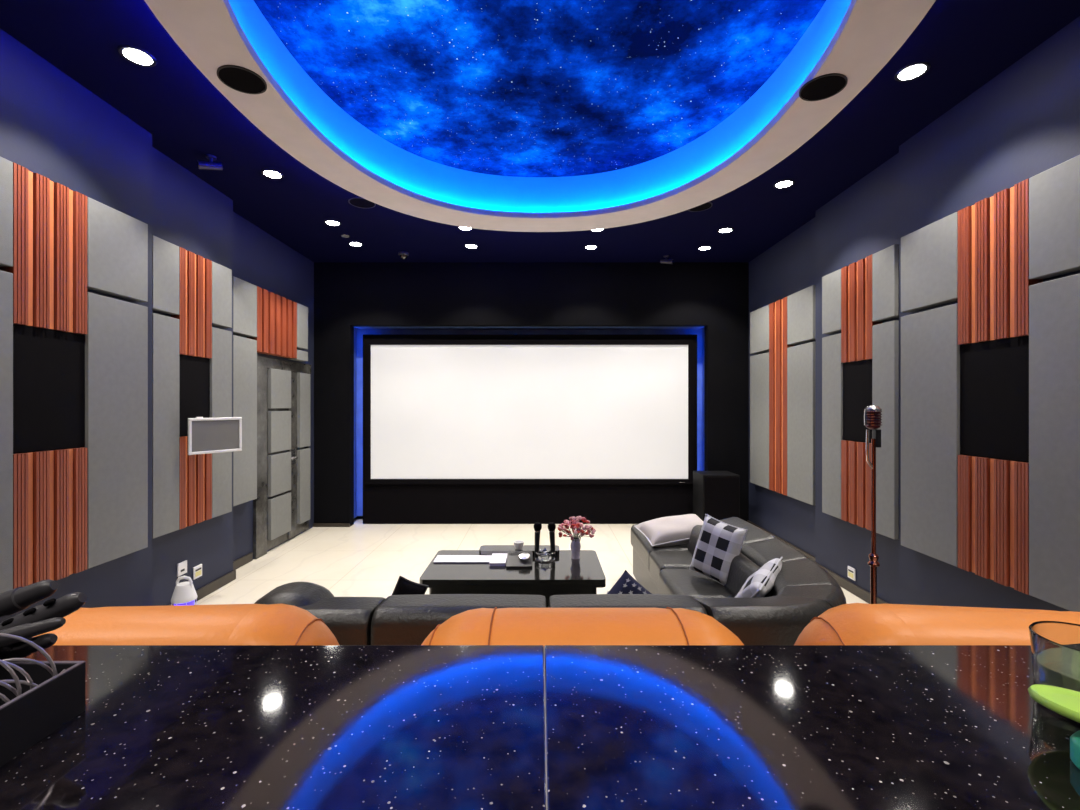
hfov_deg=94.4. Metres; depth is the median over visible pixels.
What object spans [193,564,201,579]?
wall socket
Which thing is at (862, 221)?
wall
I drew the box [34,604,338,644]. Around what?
recliner chair
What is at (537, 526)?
microphone
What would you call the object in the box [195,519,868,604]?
floor
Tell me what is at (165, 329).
acoustic panel
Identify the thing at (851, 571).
wall socket
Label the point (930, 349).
acoustic panel
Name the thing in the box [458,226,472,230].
recessed light
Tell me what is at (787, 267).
wall
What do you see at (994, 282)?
wood panel
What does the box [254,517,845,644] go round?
sectional sofa
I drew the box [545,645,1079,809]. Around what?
countertop
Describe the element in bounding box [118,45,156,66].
recessed light
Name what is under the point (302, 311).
acoustic panel
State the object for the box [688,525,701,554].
pillow
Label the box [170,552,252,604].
baseboard
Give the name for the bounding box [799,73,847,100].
ceiling speaker
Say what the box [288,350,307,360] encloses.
acoustic panel
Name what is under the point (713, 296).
wall
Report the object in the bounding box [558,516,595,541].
flower bouquet
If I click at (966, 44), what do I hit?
ceiling
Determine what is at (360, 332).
trim
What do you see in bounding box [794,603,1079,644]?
recliner chair
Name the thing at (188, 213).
wall
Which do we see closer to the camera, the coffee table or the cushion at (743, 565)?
the cushion at (743, 565)
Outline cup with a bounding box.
[514,540,523,549]
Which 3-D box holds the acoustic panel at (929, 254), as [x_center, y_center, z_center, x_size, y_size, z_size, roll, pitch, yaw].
[2.240,-0.795,2.853,0.068,0.457,0.413,0,0,0]
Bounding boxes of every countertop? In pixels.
[0,645,545,809]
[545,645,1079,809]
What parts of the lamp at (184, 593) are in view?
handle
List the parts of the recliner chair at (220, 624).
backrest panel, backrest panel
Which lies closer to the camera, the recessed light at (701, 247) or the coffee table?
the coffee table
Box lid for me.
[1028,684,1079,722]
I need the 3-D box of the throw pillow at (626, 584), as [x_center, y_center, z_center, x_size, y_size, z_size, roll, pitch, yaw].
[0.372,0.843,2.120,0.289,0.289,0.100,0,0,-11]
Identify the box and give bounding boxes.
[0,661,84,766]
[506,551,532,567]
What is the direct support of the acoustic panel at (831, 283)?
attached to the wall at (862, 221)
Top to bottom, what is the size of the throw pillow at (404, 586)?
0.274 m
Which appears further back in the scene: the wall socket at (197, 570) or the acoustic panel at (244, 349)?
the acoustic panel at (244, 349)
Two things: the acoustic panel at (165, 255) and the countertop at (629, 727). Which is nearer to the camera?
the countertop at (629, 727)
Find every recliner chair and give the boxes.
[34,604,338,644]
[421,607,743,645]
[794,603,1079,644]
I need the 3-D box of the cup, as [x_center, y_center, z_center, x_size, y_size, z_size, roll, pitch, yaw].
[-0.140,0.922,3.290,0.068,0.045,0.068,0,0,0]
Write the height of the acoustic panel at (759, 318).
0.457 m
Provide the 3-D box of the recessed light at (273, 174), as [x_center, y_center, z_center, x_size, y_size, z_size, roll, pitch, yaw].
[-1.900,-1.637,3.550,0.144,0.007,0.144,0,0,0]
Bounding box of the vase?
[571,537,580,558]
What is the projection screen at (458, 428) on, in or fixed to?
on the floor
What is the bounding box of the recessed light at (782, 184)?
[773,180,794,188]
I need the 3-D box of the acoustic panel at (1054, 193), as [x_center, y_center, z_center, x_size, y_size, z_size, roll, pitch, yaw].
[2.240,-0.795,1.829,0.068,0.457,0.858,0,0,0]
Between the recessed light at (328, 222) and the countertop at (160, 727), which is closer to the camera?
the countertop at (160, 727)
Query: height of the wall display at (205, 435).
0.252 m
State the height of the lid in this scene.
0.020 m
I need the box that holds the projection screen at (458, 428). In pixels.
[363,334,696,523]
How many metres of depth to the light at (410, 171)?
3.41 m
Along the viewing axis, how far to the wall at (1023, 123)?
2.56 m
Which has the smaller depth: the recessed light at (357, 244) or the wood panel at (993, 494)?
the wood panel at (993, 494)
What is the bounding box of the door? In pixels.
[253,356,310,558]
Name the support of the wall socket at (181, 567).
attached to the wall at (188, 213)
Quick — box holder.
[535,548,554,562]
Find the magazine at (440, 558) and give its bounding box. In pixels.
[433,555,491,562]
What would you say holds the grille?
attached to the subwoofer
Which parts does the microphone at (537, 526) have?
handle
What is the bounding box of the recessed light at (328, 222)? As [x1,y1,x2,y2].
[324,220,340,225]
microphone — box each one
[534,522,541,557]
[548,522,555,557]
[864,405,881,428]
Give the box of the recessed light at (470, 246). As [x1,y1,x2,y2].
[464,244,477,248]
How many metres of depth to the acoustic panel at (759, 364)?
5.30 m
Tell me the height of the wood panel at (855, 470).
0.594 m
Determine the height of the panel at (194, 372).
0.553 m
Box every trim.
[144,0,935,231]
[357,328,701,515]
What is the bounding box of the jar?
[1070,730,1079,768]
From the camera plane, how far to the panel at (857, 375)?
3.59 m
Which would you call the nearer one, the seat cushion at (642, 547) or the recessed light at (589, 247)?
the seat cushion at (642, 547)
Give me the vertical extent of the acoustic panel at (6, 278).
1.402 m
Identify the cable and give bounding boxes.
[0,633,64,702]
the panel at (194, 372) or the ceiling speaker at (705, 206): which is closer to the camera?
the panel at (194, 372)
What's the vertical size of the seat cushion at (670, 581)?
0.185 m
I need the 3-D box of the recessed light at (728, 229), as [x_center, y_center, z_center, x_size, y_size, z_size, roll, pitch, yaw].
[1.740,-1.637,4.690,0.144,0.007,0.144,0,0,0]
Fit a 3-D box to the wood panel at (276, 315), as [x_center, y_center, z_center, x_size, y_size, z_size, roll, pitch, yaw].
[-2.552,-0.768,4.793,0.094,0.572,0.725,0,0,0]
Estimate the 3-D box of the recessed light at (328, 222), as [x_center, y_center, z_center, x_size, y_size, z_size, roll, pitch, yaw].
[-1.865,-1.637,4.500,0.144,0.007,0.144,0,0,0]
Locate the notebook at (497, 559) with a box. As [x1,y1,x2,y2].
[489,553,506,565]
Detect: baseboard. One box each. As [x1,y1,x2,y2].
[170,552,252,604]
[313,523,349,526]
[747,520,888,603]
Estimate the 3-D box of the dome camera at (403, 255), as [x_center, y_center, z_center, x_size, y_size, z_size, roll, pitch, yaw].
[-1.470,-1.605,5.390,0.110,0.070,0.110,0,0,0]
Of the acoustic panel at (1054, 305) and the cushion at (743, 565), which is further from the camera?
the cushion at (743, 565)
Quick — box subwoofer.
[693,471,739,520]
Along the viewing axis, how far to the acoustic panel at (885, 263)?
3.27 m
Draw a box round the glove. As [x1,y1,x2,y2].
[0,579,86,659]
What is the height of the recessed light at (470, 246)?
0.007 m
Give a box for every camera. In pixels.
[197,154,222,169]
[398,251,408,258]
[660,255,673,263]
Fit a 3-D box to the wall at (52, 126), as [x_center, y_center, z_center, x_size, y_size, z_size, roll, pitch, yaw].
[-2.625,-0.295,0.415,0.550,3.390,5.230,0,0,0]
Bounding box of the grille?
[704,477,738,519]
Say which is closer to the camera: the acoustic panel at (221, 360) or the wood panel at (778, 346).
the acoustic panel at (221, 360)
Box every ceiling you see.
[0,0,1079,261]
[254,0,825,176]
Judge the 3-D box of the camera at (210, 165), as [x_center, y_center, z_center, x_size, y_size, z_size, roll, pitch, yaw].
[-2.176,-1.590,3.296,0.142,0.100,0.060,0,0,-38]
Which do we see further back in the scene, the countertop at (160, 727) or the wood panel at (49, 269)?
the wood panel at (49, 269)
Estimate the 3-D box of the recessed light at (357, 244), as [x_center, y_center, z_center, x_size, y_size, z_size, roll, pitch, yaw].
[-1.875,-1.637,5.090,0.144,0.007,0.144,0,0,0]
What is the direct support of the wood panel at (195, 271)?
attached to the wall at (188, 213)
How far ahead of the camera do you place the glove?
0.39 m
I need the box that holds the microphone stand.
[866,429,880,603]
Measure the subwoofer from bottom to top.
0.650 m
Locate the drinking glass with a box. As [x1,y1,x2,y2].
[1029,621,1079,691]
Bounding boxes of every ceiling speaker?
[217,65,266,93]
[348,197,375,207]
[688,202,711,211]
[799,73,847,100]
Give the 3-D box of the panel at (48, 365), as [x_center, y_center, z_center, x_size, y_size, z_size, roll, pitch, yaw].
[-2.325,-0.071,2.351,0.049,0.568,0.356,0,0,0]
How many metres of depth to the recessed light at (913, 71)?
2.45 m
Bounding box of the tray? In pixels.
[479,545,558,555]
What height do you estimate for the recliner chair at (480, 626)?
1.076 m
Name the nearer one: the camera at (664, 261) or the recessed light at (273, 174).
the recessed light at (273, 174)
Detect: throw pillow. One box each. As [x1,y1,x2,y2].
[392,576,427,594]
[607,570,651,593]
[634,514,703,546]
[689,514,747,585]
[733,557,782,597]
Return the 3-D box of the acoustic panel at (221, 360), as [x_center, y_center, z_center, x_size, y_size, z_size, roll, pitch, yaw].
[-2.429,0.129,3.779,0.059,1.402,0.235,0,0,0]
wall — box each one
[0,28,151,615]
[152,147,232,605]
[233,212,313,560]
[314,262,748,525]
[749,217,814,556]
[815,153,898,603]
[899,16,1079,610]
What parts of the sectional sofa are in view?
seat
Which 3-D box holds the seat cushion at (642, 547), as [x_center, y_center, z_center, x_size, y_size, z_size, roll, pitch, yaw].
[1.022,1.046,3.671,0.595,0.187,0.738,0,0,0]
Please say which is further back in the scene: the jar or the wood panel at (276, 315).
the wood panel at (276, 315)
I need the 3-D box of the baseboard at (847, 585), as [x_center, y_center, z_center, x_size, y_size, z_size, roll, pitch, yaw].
[2.292,1.363,1.776,0.121,0.075,7.951,0,0,1]
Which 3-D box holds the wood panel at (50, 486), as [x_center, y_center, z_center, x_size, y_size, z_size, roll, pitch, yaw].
[-2.317,0.522,2.351,0.063,0.615,0.356,0,0,0]
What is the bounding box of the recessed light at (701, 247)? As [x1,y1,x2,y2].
[698,246,711,249]
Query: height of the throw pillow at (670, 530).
0.176 m
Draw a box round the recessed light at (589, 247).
[584,245,597,249]
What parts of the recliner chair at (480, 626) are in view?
backrest panel, backrest panel, backrest panel, backrest panel, backrest panel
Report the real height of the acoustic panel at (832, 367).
1.397 m
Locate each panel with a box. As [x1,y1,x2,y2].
[0,157,12,266]
[0,162,86,333]
[0,270,12,593]
[13,324,84,453]
[13,448,86,588]
[80,292,147,568]
[87,197,147,301]
[152,235,178,314]
[152,313,178,538]
[171,247,211,357]
[179,354,209,436]
[179,436,211,529]
[209,327,231,517]
[212,261,231,327]
[233,276,256,336]
[233,335,256,505]
[247,286,296,357]
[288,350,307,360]
[297,303,307,348]
[750,305,768,353]
[750,352,768,488]
[769,297,793,495]
[787,285,814,344]
[787,342,814,504]
[822,269,840,333]
[822,333,842,518]
[841,255,881,362]
[841,440,870,530]
[843,359,871,442]
[872,244,898,320]
[872,320,898,539]
[901,212,957,311]
[901,303,960,566]
[958,178,1042,344]
[958,455,1028,594]
[960,335,1028,462]
[1029,155,1079,278]
[1029,273,1079,611]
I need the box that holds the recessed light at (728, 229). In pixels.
[717,227,733,232]
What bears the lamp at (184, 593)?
on the floor
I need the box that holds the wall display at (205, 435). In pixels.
[188,417,241,454]
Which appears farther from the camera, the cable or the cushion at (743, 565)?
the cushion at (743, 565)
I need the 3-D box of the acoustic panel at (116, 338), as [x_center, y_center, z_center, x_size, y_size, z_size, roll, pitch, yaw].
[-2.317,0.129,2.724,0.063,1.402,0.385,0,0,0]
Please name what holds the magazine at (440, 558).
on the coffee table
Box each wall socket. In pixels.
[177,560,186,576]
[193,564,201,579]
[848,566,855,580]
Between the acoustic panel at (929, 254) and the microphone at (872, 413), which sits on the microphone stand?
the microphone at (872, 413)
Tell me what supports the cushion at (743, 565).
on the sectional sofa
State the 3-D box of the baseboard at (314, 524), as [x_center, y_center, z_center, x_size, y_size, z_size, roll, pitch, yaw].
[-0.100,1.380,5.742,5.000,0.040,0.015,0,0,0]
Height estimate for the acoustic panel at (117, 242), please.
0.454 m
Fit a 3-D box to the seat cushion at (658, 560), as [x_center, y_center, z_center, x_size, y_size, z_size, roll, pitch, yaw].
[0.943,1.046,3.130,0.455,0.187,0.340,0,0,0]
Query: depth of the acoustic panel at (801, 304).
4.45 m
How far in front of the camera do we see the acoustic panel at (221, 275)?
3.77 m
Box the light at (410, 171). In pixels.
[229,0,850,211]
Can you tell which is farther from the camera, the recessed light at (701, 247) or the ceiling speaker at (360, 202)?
the recessed light at (701, 247)
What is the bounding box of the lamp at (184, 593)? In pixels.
[171,576,197,604]
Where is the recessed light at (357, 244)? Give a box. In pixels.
[348,242,362,246]
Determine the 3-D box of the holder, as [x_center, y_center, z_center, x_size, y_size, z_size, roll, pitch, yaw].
[0.032,0.943,3.170,0.130,0.075,0.128,0,0,0]
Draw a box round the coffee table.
[420,545,605,607]
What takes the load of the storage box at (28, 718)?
on the countertop at (160, 727)
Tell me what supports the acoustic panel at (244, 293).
attached to the wall at (260, 259)
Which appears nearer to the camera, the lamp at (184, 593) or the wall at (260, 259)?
the lamp at (184, 593)
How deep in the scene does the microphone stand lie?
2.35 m
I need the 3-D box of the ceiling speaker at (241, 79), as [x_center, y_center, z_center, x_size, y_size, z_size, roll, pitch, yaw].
[-1.372,-1.497,2.305,0.200,0.006,0.200,0,0,0]
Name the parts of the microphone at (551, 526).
handle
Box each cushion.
[631,524,687,570]
[649,551,692,587]
[658,569,733,597]
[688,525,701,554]
[724,553,771,596]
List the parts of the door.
handle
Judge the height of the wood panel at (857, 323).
0.707 m
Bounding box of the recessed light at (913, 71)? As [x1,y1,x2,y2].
[894,62,929,81]
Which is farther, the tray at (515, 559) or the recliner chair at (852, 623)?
the tray at (515, 559)
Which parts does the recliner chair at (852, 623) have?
backrest panel, backrest panel, backrest panel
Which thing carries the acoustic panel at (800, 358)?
attached to the wall at (787, 267)
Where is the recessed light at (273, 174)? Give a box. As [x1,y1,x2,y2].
[261,169,283,178]
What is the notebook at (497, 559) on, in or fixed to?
on the coffee table
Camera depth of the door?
4.93 m
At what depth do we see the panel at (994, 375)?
2.43 m
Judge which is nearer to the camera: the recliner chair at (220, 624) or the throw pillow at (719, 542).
the recliner chair at (220, 624)
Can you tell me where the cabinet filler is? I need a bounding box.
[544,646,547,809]
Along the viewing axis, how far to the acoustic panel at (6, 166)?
2.14 m
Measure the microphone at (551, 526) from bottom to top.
0.222 m
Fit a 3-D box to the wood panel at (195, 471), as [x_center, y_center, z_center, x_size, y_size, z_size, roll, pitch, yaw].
[-2.429,0.522,3.496,0.059,0.615,0.326,0,0,0]

